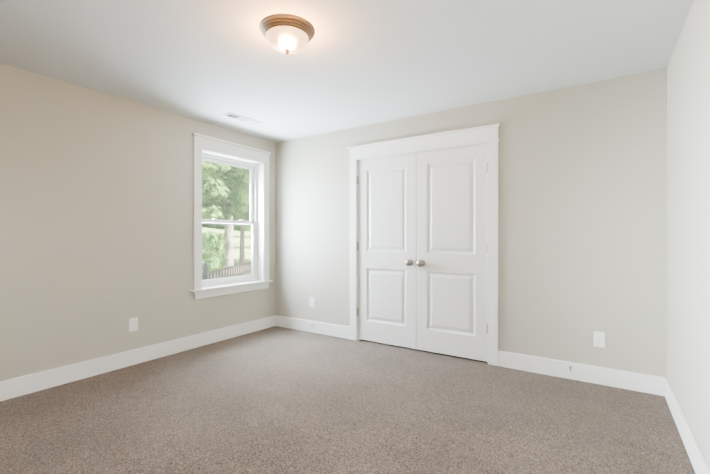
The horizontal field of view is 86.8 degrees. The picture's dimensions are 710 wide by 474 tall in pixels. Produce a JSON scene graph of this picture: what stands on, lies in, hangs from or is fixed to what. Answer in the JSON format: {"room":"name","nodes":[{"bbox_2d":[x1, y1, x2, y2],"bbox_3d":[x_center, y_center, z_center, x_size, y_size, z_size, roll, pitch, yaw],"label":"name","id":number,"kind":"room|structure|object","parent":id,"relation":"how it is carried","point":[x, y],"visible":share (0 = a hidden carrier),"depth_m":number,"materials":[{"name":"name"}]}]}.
{"room":"bedroom","nodes":[
{"label":"bedroom","id":0,"kind":"room"},
{"bbox_2d":[0,63,275,381],"bbox_3d":[-2.320,-0.036,3.262,0.200,2.440,4.530,0,0,33],"label":"wall","id":1,"kind":"structure","parent":0,"point":[96,221],"depth_m":3.22,"materials":[{"name":"beige paint"}]},
{"bbox_2d":[129,317,137,331],"bbox_3d":[-2.053,0.811,3.482,0.008,0.122,0.076,0,0,33],"label":"outlet","id":2,"kind":"object","parent":1,"relation":"attached to","point":[133,324],"visible":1,"depth_m":3.48,"materials":[{"name":"white plastic"}]},
{"bbox_2d":[0,315,275,400],"bbox_3d":[-2.230,1.114,3.205,0.015,0.140,4.300,0,0,33],"label":"baseboard","id":3,"kind":"structure","parent":1,"relation":"attached to","point":[24,385],"depth_m":3.36,"materials":[{"name":"white paint"}]},
{"bbox_2d":[202,153,256,286],"bbox_3d":[-1.538,-0.184,4.521,0.085,1.531,0.902,0,0,33],"label":"window","id":4,"kind":"structure","parent":1,"relation":"in","point":[252,167],"depth_m":4.74,"materials":[{"name":"white plastic"}]},
{"bbox_2d":[202,164,249,276],"bbox_3d":[-1.537,-0.193,4.520,0.035,1.359,0.748,0,0,33],"label":"window panel","id":5,"kind":"object","parent":4,"relation":"attached to","point":[229,223],"visible":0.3,"depth_m":4.50,"materials":[{"name":"clear glass"}]},
{"bbox_2d":[190,280,272,298],"bbox_3d":[-1.444,0.613,4.461,0.145,0.102,1.146,0,0,33],"label":"window sill","id":6,"kind":"structure","parent":1,"relation":"attached to","point":[213,291],"depth_m":4.37,"materials":[{"name":"white paint"}]},
{"bbox_2d":[192,133,270,289],"bbox_3d":[-1.410,-0.270,4.437,0.036,1.663,1.108,0,0,33],"label":"window trim","id":7,"kind":"structure","parent":1,"relation":"in","point":[211,144],"depth_m":4.14,"materials":[{"name":"white paint"}]},
{"bbox_2d":[202,150,262,280],"bbox_3d":[-1.465,-0.194,4.473,0.095,1.512,0.904,0,0,33],"label":"extension","id":8,"kind":"object","parent":1,"relation":"attached to","point":[260,221],"visible":0.52,"depth_m":4.84,"materials":[{"name":"white paint"}]},
{"bbox_2d":[0,0,693,141],"bbox_3d":[-0.381,-1.315,2.430,4.355,0.120,5.265,0,0,33],"label":"ceiling","id":9,"kind":"structure","parent":0,"point":[355,63],"depth_m":2.56,"materials":[{"name":"white paint"}]},
{"bbox_2d":[222,112,260,124],"bbox_3d":[-1.198,-1.242,3.990,0.150,0.030,0.400,0,0,33],"label":"ceiling vent","id":10,"kind":"object","parent":9,"relation":"in","point":[232,115],"visible":1,"depth_m":3.97,"materials":[{"name":"white metal"}]},
{"bbox_2d":[259,13,314,54],"bbox_3d":[-0.409,-1.179,2.273,0.332,0.152,0.332,0,0,33],"label":"flush-mount ceiling light","id":11,"kind":"object","parent":9,"relation":"attached to","point":[285,33],"visible":1,"depth_m":2.19,"materials":[{"name":"white glass"}]},
{"bbox_2d":[0,326,695,473],"bbox_3d":[-0.381,1.245,2.434,4.355,0.120,5.265,0,0,33],"label":"floor","id":12,"kind":"structure","parent":0,"point":[276,400],"depth_m":2.45,"materials":[{"name":"carpet"}]},
{"bbox_2d":[275,68,666,376],"bbox_3d":[0.662,-0.037,3.949,4.040,2.440,0.115,0,0,33],"label":"wall","id":13,"kind":"structure","parent":0,"point":[582,213],"depth_m":3.19,"materials":[{"name":"beige paint"}]},
{"bbox_2d":[310,297,314,306],"bbox_3d":[-0.533,0.810,4.658,0.076,0.122,0.008,0,0,33],"label":"outlet","id":14,"kind":"object","parent":13,"relation":"attached to","point":[312,301],"visible":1,"depth_m":4.65,"materials":[{"name":"white plastic"}]},
{"bbox_2d":[276,315,349,338],"bbox_3d":[-0.553,1.111,4.668,1.189,0.140,0.015,0,0,33],"label":"baseboard","id":15,"kind":"structure","parent":13,"relation":"attached to","point":[340,331],"depth_m":4.62,"materials":[{"name":"white paint"}]},
{"bbox_2d":[357,153,415,348],"bbox_3d":[0.322,0.148,4.090,0.725,2.036,0.104,0,0,33],"label":"closet door","id":16,"kind":"structure","parent":13,"relation":"in","point":[386,249],"depth_m":4.09,"materials":[{"name":"white paint"}]},
{"bbox_2d":[348,123,499,365],"bbox_3d":[0.664,0.148,3.947,1.475,2.070,0.115,0,0,33],"label":"door frame","id":17,"kind":"structure","parent":13,"relation":"attached to","point":[357,204],"depth_m":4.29,"materials":[{"name":"white paint"}]},
{"bbox_2d":[416,144,487,361],"bbox_3d":[0.932,0.149,3.691,0.725,2.036,0.104,0,0,33],"label":"closet door","id":18,"kind":"structure","parent":13,"relation":"in","point":[452,252],"depth_m":3.69,"materials":[{"name":"white paint"}]},
{"bbox_2d":[498,351,664,395],"bbox_3d":[1.809,1.114,3.122,1.184,0.140,0.015,0,0,33],"label":"baseboard","id":19,"kind":"structure","parent":13,"relation":"attached to","point":[640,382],"depth_m":3.07,"materials":[{"name":"white paint"}]},
{"bbox_2d":[594,331,604,347],"bbox_3d":[1.965,0.824,3.024,0.076,0.122,0.008,0,0,33],"label":"outlet","id":20,"kind":"object","parent":13,"relation":"attached to","point":[599,339],"visible":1,"depth_m":3.02,"materials":[{"name":"white plastic"}]},
{"bbox_2d":[667,0,709,468],"bbox_3d":[1.192,-0.033,0.964,0.115,2.440,4.530,0,0,33],"label":"wall","id":21,"kind":"structure","parent":0,"point":[688,222],"depth_m":2.06,"materials":[{"name":"beige paint"}]},
{"bbox_2d":[664,377,709,473],"bbox_3d":[1.138,1.117,1.001,0.015,0.140,4.300,0,0,33],"label":"baseboard","id":22,"kind":"structure","parent":21,"relation":"attached to","point":[697,458],"depth_m":2.09,"materials":[{"name":"white paint"}]},
{"label":"outside","id":23,"kind":"structure","parent":0,"visible":0},
{"bbox_2d":[202,227,250,264],"bbox_3d":[-23.927,-0.987,38.730,74.800,5.350,100.000,0,0,33],"label":"lawn","id":24,"kind":"structure","parent":23,"point":[236,236],"depth_m":35.13,"materials":[{"name":"green plant"}]},
{"bbox_2d":[202,161,249,218],"bbox_3d":[-5.750,-2.546,12.123,4.989,8.786,5.739,0,0,33],"label":"tree","id":25,"kind":"object","parent":24,"relation":"on","point":[209,187],"depth_m":12.21,"materials":[{"name":"green plant"}]},
{"bbox_2d":[202,264,250,279],"bbox_3d":[-4.726,1.434,15.059,12.841,0.367,12.058,0,0,33],"label":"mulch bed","id":26,"kind":"object","parent":24,"relation":"on","point":[224,272],"depth_m":15.79,"materials":[{"name":"brown"}]},
{"bbox_2d":[202,217,250,230],"bbox_3d":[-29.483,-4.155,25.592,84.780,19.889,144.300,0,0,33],"label":"tree","id":27,"kind":"object","parent":24,"relation":"on","point":[237,227],"depth_m":56.80,"materials":[{"name":"green plant"}]},
{"bbox_2d":[202,165,250,270],"bbox_3d":[-5.367,-2.267,17.423,12.911,6.761,12.702,0,0,33],"label":"tree","id":28,"kind":"object","parent":24,"relation":"on","point":[215,238],"depth_m":12.31,"materials":[{"name":"green plant"}]},
{"bbox_2d":[202,262,250,279],"bbox_3d":[-2.614,1.029,6.368,2.690,1.400,6.486,0,0,33],"label":"fence","id":29,"kind":"object","parent":24,"relation":"on","point":[245,269],"depth_m":5.82,"materials":[{"name":"grey wood"}]},
{"bbox_2d":[222,215,233,269],"bbox_3d":[-3.980,-6.570,16.731,13.150,16.823,12.070,0,0,33],"label":"tree","id":30,"kind":"object","parent":24,"relation":"on","point":[228,231],"depth_m":16.76,"materials":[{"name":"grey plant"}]},
{"bbox_2d":[239,220,244,263],"bbox_3d":[-5.932,-5.947,19.468,8.176,15.401,9.001,0,0,33],"label":"tree","id":31,"kind":"object","parent":24,"relation":"on","point":[242,244],"depth_m":19.33,"materials":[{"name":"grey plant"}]}
]}

